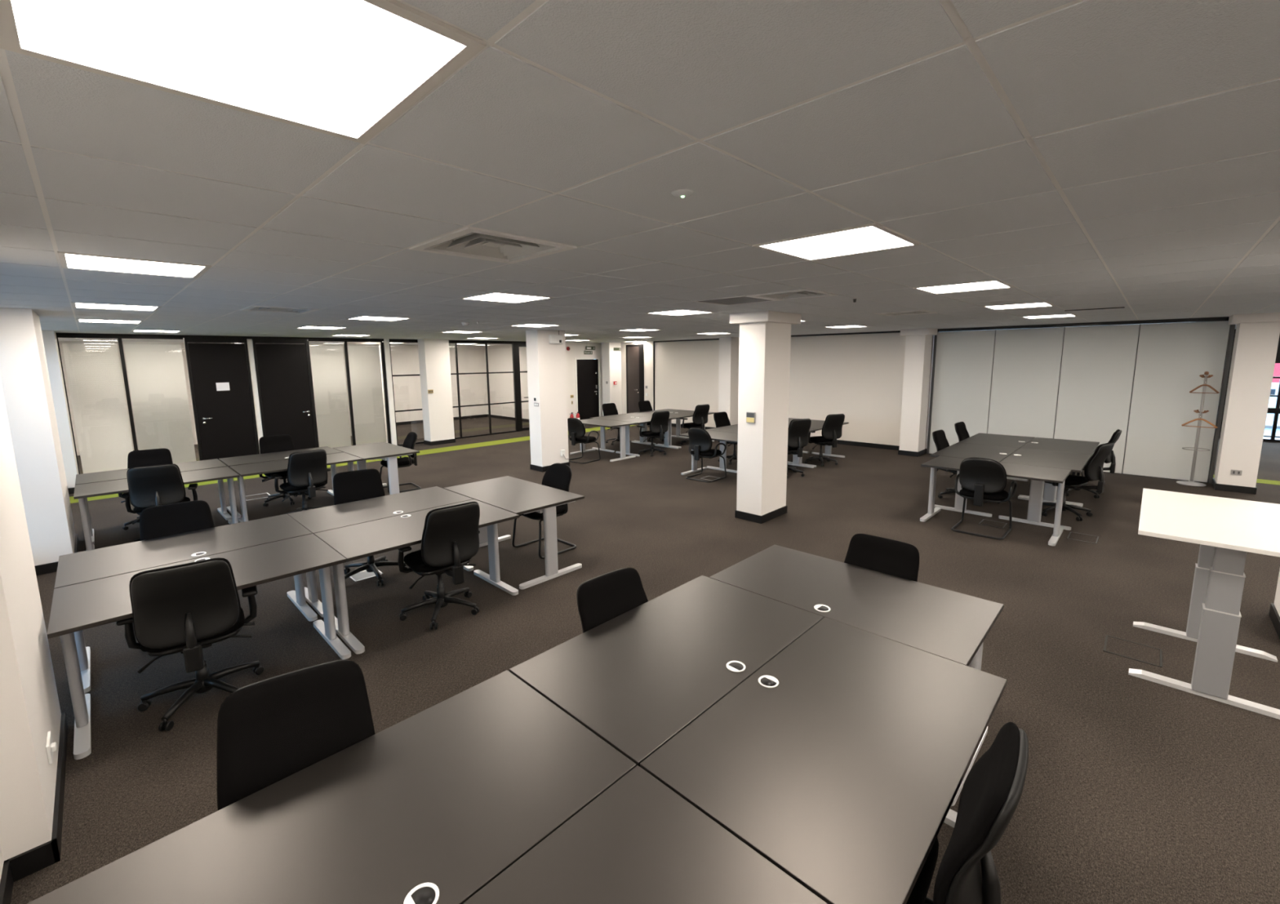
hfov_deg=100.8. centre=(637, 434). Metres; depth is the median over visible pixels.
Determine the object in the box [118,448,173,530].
office chair
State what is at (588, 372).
door
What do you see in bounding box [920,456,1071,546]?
desk
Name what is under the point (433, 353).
column
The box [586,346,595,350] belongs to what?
exit sign
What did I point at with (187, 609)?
office chair
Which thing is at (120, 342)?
window
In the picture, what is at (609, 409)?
office chair
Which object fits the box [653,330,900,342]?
trim
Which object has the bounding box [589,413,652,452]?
desk
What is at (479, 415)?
baseboard
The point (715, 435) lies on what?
desk
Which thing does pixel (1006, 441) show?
desk
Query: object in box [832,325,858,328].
diffuser
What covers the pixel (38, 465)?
wall
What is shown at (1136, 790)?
floor
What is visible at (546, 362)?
column
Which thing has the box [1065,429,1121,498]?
office chair
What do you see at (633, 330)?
recessed light
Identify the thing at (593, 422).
desk
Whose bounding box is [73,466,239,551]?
desk
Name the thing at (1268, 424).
ground
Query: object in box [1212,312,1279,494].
column
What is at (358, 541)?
desk
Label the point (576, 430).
chair
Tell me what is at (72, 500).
floor stripe
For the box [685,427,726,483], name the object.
chair
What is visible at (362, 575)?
box
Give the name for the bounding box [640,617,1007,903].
desk
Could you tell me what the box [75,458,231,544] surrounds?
desk
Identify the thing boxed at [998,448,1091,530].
desk
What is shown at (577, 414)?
fire extinguisher
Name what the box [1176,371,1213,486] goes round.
coat stand
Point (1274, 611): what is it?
column
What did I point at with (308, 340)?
window
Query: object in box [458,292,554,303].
recessed light
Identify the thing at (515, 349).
door
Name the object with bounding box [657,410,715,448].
desk
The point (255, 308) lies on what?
ceiling vent
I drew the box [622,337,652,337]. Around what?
recessed light
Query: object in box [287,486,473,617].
desk
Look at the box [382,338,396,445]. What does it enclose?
trim
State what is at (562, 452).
power socket
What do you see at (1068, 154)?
ceiling
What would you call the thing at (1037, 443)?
desk
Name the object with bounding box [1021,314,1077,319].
recessed light
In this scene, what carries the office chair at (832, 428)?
on the floor
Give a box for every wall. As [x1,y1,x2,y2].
[0,307,79,882]
[58,338,602,455]
[621,333,934,448]
[926,316,1235,484]
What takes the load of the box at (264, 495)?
on the floor
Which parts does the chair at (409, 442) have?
seat, tube frame, backrest, armrest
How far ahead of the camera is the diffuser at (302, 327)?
8.45 m
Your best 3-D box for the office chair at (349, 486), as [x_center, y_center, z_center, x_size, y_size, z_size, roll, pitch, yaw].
[-2.649,0.895,5.192,0.650,0.997,0.749,-7,10,-37]
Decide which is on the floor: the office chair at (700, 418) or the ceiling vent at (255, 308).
the office chair at (700, 418)
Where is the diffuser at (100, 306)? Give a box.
[75,303,156,310]
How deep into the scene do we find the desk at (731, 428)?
9.94 m
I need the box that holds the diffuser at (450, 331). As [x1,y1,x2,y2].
[449,331,472,333]
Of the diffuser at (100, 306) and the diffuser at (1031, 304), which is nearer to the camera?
the diffuser at (100, 306)
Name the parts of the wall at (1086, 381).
folding panel, folding panel, folding panel, folding panel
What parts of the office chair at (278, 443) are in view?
armrest, seat, backrest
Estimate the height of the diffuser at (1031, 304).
0.028 m
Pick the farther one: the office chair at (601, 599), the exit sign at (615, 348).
the exit sign at (615, 348)
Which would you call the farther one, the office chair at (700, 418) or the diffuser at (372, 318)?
the office chair at (700, 418)
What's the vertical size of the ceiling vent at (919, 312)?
0.156 m
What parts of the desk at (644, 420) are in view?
leg, leg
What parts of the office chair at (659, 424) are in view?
seat, backrest, stem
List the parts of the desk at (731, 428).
leg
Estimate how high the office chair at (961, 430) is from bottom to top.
0.987 m
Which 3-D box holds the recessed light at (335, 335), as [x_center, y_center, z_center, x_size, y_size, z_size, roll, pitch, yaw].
[-5.911,-2.066,10.941,0.594,0.034,0.594,7,11,44]
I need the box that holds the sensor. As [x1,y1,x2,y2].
[671,189,693,197]
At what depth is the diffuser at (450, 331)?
10.17 m
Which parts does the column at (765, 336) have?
skirting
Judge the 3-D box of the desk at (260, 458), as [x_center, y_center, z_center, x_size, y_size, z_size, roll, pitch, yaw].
[-5.239,0.668,7.882,0.796,0.744,1.398,7,11,44]
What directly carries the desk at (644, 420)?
on the floor
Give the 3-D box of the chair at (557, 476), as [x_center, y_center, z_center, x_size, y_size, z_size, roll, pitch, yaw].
[-1.023,0.815,5.886,0.578,0.923,0.564,7,11,44]
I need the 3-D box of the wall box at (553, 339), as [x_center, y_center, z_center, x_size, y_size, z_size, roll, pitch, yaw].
[-1.517,-1.820,9.884,0.062,0.251,0.300,7,11,44]
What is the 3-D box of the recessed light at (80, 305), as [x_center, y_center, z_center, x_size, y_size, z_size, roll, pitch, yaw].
[-4.983,-1.237,5.071,0.594,0.034,0.594,7,11,44]
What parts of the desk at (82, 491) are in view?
leg, leg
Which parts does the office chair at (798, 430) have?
seat, stem, backrest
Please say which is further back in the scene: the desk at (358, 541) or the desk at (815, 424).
the desk at (815, 424)
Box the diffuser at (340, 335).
[339,334,364,336]
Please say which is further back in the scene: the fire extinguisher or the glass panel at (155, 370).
the fire extinguisher
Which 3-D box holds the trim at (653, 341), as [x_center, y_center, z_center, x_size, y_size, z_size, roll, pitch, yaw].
[0.534,-1.626,16.782,0.035,2.640,0.030,7,11,44]
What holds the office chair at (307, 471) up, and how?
on the floor
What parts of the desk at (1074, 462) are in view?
leg, leg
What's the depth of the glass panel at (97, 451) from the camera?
9.47 m
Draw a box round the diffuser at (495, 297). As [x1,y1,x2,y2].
[466,293,543,302]
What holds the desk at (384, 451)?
on the floor
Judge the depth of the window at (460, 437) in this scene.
13.19 m
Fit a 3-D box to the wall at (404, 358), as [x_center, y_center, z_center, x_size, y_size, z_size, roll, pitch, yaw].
[-7.111,-1.359,15.161,4.670,2.740,13.850,7,11,44]
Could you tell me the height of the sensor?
0.018 m
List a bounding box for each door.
[183,337,259,461]
[252,339,317,449]
[511,343,529,431]
[574,357,601,420]
[626,344,644,413]
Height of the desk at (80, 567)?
0.744 m
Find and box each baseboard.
[0,487,78,903]
[395,414,528,425]
[671,423,926,453]
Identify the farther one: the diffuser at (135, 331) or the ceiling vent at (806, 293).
the diffuser at (135, 331)
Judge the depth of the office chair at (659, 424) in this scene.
11.37 m
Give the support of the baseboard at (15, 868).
attached to the wall at (38, 465)
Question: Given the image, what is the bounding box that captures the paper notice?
[215,382,230,391]
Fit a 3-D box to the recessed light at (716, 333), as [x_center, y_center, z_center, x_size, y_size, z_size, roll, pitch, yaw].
[1.713,-2.284,11.870,0.594,0.034,0.594,7,11,44]
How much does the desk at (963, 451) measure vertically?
0.744 m
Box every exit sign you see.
[583,351,592,354]
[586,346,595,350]
[613,347,620,351]
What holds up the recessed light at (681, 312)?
in the ceiling
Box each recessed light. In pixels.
[0,0,486,144]
[57,251,211,278]
[71,302,161,311]
[75,319,143,324]
[131,329,182,333]
[296,326,347,329]
[330,334,368,336]
[346,315,410,321]
[441,330,482,333]
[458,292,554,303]
[468,337,499,339]
[508,324,560,327]
[621,328,661,331]
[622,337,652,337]
[644,309,714,315]
[700,332,732,334]
[752,222,921,261]
[826,325,866,328]
[912,280,1014,293]
[982,302,1055,310]
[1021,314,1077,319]
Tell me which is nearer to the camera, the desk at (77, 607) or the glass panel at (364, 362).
the desk at (77, 607)
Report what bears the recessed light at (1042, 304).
in the ceiling
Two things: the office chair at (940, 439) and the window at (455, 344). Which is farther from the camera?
the window at (455, 344)
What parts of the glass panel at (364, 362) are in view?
head rail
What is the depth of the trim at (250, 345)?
11.02 m
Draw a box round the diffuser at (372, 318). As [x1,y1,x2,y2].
[351,316,404,320]
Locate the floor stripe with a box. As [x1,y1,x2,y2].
[69,425,635,503]
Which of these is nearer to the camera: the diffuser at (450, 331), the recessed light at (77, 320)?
the recessed light at (77, 320)
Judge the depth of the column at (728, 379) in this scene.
14.25 m
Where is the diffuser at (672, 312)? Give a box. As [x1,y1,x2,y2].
[652,310,705,315]
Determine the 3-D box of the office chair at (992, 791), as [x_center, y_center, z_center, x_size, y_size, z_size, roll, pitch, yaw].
[0.764,1.346,1.727,0.749,1.007,0.650,6,11,40]
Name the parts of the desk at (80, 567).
leg, leg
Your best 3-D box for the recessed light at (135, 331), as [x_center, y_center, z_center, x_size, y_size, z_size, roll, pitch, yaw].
[-8.004,-1.739,8.816,0.594,0.034,0.594,7,11,44]
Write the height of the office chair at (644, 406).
0.997 m
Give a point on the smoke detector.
(463, 323)
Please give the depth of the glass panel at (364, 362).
12.67 m
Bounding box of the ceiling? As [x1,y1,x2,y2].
[0,0,1279,346]
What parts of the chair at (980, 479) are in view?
armrest, tube frame, backrest, seat, armrest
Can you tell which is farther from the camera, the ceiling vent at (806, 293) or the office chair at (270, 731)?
the ceiling vent at (806, 293)
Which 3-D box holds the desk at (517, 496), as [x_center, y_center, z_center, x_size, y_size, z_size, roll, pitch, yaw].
[-1.301,0.960,5.545,1.398,0.740,0.796,7,11,44]
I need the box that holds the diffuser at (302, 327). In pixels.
[300,326,342,328]
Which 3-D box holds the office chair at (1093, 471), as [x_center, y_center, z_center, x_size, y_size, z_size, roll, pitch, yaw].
[5.621,0.561,6.882,0.650,0.997,0.749,-6,10,-31]
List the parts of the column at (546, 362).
skirting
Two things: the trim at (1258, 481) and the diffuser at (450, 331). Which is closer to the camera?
the trim at (1258, 481)
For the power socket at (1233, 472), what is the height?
0.075 m
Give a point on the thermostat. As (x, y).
(750, 416)
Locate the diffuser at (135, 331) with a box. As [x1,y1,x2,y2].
[134,330,177,332]
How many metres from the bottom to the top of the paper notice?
0.160 m
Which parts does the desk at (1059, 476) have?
leg, leg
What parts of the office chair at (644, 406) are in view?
backrest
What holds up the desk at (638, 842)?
on the floor
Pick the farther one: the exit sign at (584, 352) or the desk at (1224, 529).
the exit sign at (584, 352)
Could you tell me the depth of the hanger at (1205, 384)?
8.25 m
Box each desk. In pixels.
[27,671,635,903]
[47,533,351,759]
[54,514,317,693]
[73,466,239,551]
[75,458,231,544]
[218,446,342,518]
[229,452,363,522]
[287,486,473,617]
[313,499,519,654]
[332,442,419,494]
[443,475,584,589]
[462,765,827,903]
[509,575,823,767]
[569,418,637,462]
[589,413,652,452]
[615,415,680,457]
[634,408,689,444]
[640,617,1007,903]
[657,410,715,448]
[679,430,737,475]
[705,424,737,473]
[709,545,1004,806]
[787,419,848,467]
[787,428,817,468]
[788,417,812,453]
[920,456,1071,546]
[930,442,1019,517]
[959,433,1035,493]
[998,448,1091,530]
[1018,437,1099,506]
[1128,488,1279,719]
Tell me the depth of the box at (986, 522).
6.62 m
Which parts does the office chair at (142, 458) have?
backrest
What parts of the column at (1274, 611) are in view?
skirting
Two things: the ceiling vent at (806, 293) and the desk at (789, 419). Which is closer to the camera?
the ceiling vent at (806, 293)
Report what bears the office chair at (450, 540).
on the floor
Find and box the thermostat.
[746,412,755,423]
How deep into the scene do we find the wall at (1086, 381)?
9.35 m
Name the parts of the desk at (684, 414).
leg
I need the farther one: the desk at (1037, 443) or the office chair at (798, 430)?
the office chair at (798, 430)
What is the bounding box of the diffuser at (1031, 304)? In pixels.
[988,302,1049,309]
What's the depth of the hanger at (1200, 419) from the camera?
8.32 m
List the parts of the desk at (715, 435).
leg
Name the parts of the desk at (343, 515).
leg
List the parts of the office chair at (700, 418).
seat, backrest, stem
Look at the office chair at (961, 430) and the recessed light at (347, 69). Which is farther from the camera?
the office chair at (961, 430)
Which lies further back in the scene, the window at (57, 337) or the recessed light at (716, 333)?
the recessed light at (716, 333)
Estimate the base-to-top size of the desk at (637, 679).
0.744 m
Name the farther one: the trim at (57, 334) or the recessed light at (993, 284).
the trim at (57, 334)
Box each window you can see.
[56,336,119,474]
[117,337,199,460]
[307,340,345,447]
[343,340,391,445]
[389,341,462,446]
[454,342,491,438]
[484,342,516,435]
[1218,328,1279,442]
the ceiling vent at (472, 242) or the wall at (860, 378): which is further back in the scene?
the wall at (860, 378)
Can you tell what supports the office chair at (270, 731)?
on the floor
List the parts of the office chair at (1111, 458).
stem, backrest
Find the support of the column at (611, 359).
on the floor
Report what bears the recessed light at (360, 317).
in the ceiling
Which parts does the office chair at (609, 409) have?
backrest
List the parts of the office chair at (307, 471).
armrest, seat, backrest, stem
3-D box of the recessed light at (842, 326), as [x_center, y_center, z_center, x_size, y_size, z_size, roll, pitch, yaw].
[3.862,-2.011,9.795,0.594,0.034,0.594,7,11,44]
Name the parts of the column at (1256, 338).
skirting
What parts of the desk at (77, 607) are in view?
leg, leg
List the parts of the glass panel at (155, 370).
head rail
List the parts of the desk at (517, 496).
leg, support arm, leg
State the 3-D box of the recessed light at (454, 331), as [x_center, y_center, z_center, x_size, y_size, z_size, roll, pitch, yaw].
[-3.355,-1.978,10.130,0.594,0.034,0.594,7,11,44]
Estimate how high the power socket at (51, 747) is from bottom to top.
0.090 m
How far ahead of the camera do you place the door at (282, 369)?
11.40 m
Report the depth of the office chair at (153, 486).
5.84 m
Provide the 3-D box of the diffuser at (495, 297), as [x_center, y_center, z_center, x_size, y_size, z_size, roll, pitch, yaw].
[-1.160,-1.230,4.695,0.544,0.028,0.544,7,11,44]
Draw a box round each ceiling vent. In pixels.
[240,306,319,313]
[409,226,577,263]
[692,295,778,305]
[746,288,838,301]
[874,310,937,315]
[1064,306,1124,311]
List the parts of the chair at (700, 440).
backrest, tube frame, seat, armrest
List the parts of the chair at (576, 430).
backrest, seat, tube frame, armrest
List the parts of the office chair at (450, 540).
armrest, lever, seat, backrest, stem, lever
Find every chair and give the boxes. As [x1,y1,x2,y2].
[115,558,264,731]
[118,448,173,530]
[120,463,197,542]
[139,500,214,541]
[216,660,375,811]
[258,435,311,506]
[270,449,330,515]
[333,468,408,586]
[379,431,421,493]
[397,502,479,630]
[511,463,576,559]
[567,417,600,463]
[576,568,648,633]
[602,403,631,444]
[636,411,669,457]
[638,400,663,441]
[680,404,709,444]
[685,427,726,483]
[713,412,737,464]
[786,418,811,479]
[804,413,844,466]
[844,533,919,582]
[906,722,1028,903]
[932,430,987,502]
[951,457,1017,540]
[954,422,969,441]
[1041,442,1114,521]
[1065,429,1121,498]
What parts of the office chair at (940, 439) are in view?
backrest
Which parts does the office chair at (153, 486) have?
armrest, backrest, stem, seat, armrest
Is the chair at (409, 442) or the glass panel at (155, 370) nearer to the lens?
the chair at (409, 442)
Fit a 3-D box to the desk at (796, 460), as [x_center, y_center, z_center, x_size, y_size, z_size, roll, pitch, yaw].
[2.640,0.304,9.816,0.796,0.744,1.398,7,11,44]
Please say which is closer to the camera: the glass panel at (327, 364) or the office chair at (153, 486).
the office chair at (153, 486)
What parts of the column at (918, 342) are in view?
skirting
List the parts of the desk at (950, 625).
leg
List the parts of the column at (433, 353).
skirting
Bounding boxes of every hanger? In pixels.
[1182,413,1217,428]
[1189,378,1219,393]
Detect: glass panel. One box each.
[62,341,133,474]
[123,341,195,463]
[309,343,351,448]
[346,344,386,445]
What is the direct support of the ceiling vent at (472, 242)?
in the ceiling
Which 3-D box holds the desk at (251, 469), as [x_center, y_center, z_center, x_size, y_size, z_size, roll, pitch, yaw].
[-4.641,0.744,7.305,0.796,0.744,1.398,7,11,44]
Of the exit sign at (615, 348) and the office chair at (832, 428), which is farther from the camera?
the exit sign at (615, 348)
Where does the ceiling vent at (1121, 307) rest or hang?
in the ceiling
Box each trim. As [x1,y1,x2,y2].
[55,333,526,343]
[246,340,262,448]
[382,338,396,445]
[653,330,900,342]
[653,341,654,410]
[1213,475,1279,485]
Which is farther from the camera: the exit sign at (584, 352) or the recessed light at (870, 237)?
the exit sign at (584, 352)
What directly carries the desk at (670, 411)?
on the floor
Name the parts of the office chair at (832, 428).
armrest, seat, stem, backrest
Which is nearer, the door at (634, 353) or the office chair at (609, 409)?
the office chair at (609, 409)
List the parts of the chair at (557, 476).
seat, tube frame, backrest, armrest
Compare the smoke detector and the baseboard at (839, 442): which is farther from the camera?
the baseboard at (839, 442)
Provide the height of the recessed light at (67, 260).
0.034 m
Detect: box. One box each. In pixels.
[245,493,270,501]
[350,569,382,582]
[548,330,563,344]
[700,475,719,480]
[978,519,1007,528]
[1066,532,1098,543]
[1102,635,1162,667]
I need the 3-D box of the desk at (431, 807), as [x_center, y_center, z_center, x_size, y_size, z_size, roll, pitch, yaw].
[-0.771,1.514,1.614,0.796,0.744,1.398,7,11,44]
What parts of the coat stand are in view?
plate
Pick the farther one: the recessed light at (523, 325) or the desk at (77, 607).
the recessed light at (523, 325)
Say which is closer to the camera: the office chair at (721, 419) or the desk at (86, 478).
the desk at (86, 478)
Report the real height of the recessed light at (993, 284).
0.034 m
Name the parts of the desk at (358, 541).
leg, leg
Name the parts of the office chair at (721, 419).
backrest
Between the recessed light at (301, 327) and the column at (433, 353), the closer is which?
the recessed light at (301, 327)
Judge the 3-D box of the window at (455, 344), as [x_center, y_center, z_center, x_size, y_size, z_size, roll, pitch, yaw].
[-4.506,-1.258,14.570,0.060,2.650,0.915,7,11,44]
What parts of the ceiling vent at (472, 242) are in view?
plate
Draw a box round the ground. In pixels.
[1263,418,1279,439]
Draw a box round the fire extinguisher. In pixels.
[576,412,579,419]
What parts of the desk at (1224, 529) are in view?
leg, leg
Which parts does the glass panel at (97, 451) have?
head rail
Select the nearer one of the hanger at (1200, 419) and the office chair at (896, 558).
the office chair at (896, 558)
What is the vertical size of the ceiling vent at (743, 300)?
0.109 m
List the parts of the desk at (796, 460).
leg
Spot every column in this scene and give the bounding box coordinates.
[417,338,455,445]
[525,329,569,472]
[601,342,622,416]
[718,337,739,425]
[729,311,800,524]
[897,328,937,457]
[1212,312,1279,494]
[1269,570,1279,639]
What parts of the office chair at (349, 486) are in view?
backrest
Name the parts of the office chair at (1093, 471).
seat, stem, backrest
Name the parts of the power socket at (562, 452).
plate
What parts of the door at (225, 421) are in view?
handle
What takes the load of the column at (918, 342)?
on the floor
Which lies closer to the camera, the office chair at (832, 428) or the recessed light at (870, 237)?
the recessed light at (870, 237)
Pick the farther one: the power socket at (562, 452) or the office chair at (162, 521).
the power socket at (562, 452)
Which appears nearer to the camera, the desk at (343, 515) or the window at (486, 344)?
the desk at (343, 515)
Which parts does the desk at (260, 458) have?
leg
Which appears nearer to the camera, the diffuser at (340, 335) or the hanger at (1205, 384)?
the hanger at (1205, 384)
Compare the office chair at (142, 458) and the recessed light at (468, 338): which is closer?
the office chair at (142, 458)
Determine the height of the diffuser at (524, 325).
0.028 m
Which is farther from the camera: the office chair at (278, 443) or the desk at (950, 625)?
the office chair at (278, 443)
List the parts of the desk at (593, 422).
leg, leg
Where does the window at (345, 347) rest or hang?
in the wall at (404, 358)
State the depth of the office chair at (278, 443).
8.09 m
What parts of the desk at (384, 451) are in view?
leg, support arm, leg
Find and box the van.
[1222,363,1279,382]
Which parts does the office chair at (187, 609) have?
armrest, lever, backrest, seat, stem, lever, lever, armrest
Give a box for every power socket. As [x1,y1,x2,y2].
[45,731,57,764]
[560,449,568,459]
[1230,469,1242,475]
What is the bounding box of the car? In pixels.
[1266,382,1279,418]
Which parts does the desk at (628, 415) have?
leg, leg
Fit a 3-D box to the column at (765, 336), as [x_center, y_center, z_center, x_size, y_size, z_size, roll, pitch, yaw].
[1.649,-0.229,6.904,0.550,2.644,0.810,7,11,44]
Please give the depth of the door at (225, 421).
10.63 m
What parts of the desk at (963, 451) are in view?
leg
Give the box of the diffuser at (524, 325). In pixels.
[519,324,551,327]
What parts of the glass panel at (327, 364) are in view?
head rail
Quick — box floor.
[10,417,1279,903]
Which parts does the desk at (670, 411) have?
leg, leg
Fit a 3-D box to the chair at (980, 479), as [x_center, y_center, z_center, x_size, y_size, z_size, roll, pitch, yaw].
[4.121,0.699,6.298,0.578,0.923,0.564,7,11,44]
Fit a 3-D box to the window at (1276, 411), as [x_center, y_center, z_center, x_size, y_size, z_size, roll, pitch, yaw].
[15.702,-1.106,11.602,4.830,2.740,0.100,7,11,44]
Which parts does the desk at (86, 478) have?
leg, leg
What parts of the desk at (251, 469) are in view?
leg, leg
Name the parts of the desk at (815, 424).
leg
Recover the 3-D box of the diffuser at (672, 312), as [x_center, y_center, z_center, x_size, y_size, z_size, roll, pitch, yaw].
[0.514,-1.491,6.395,0.544,0.028,0.544,7,11,44]

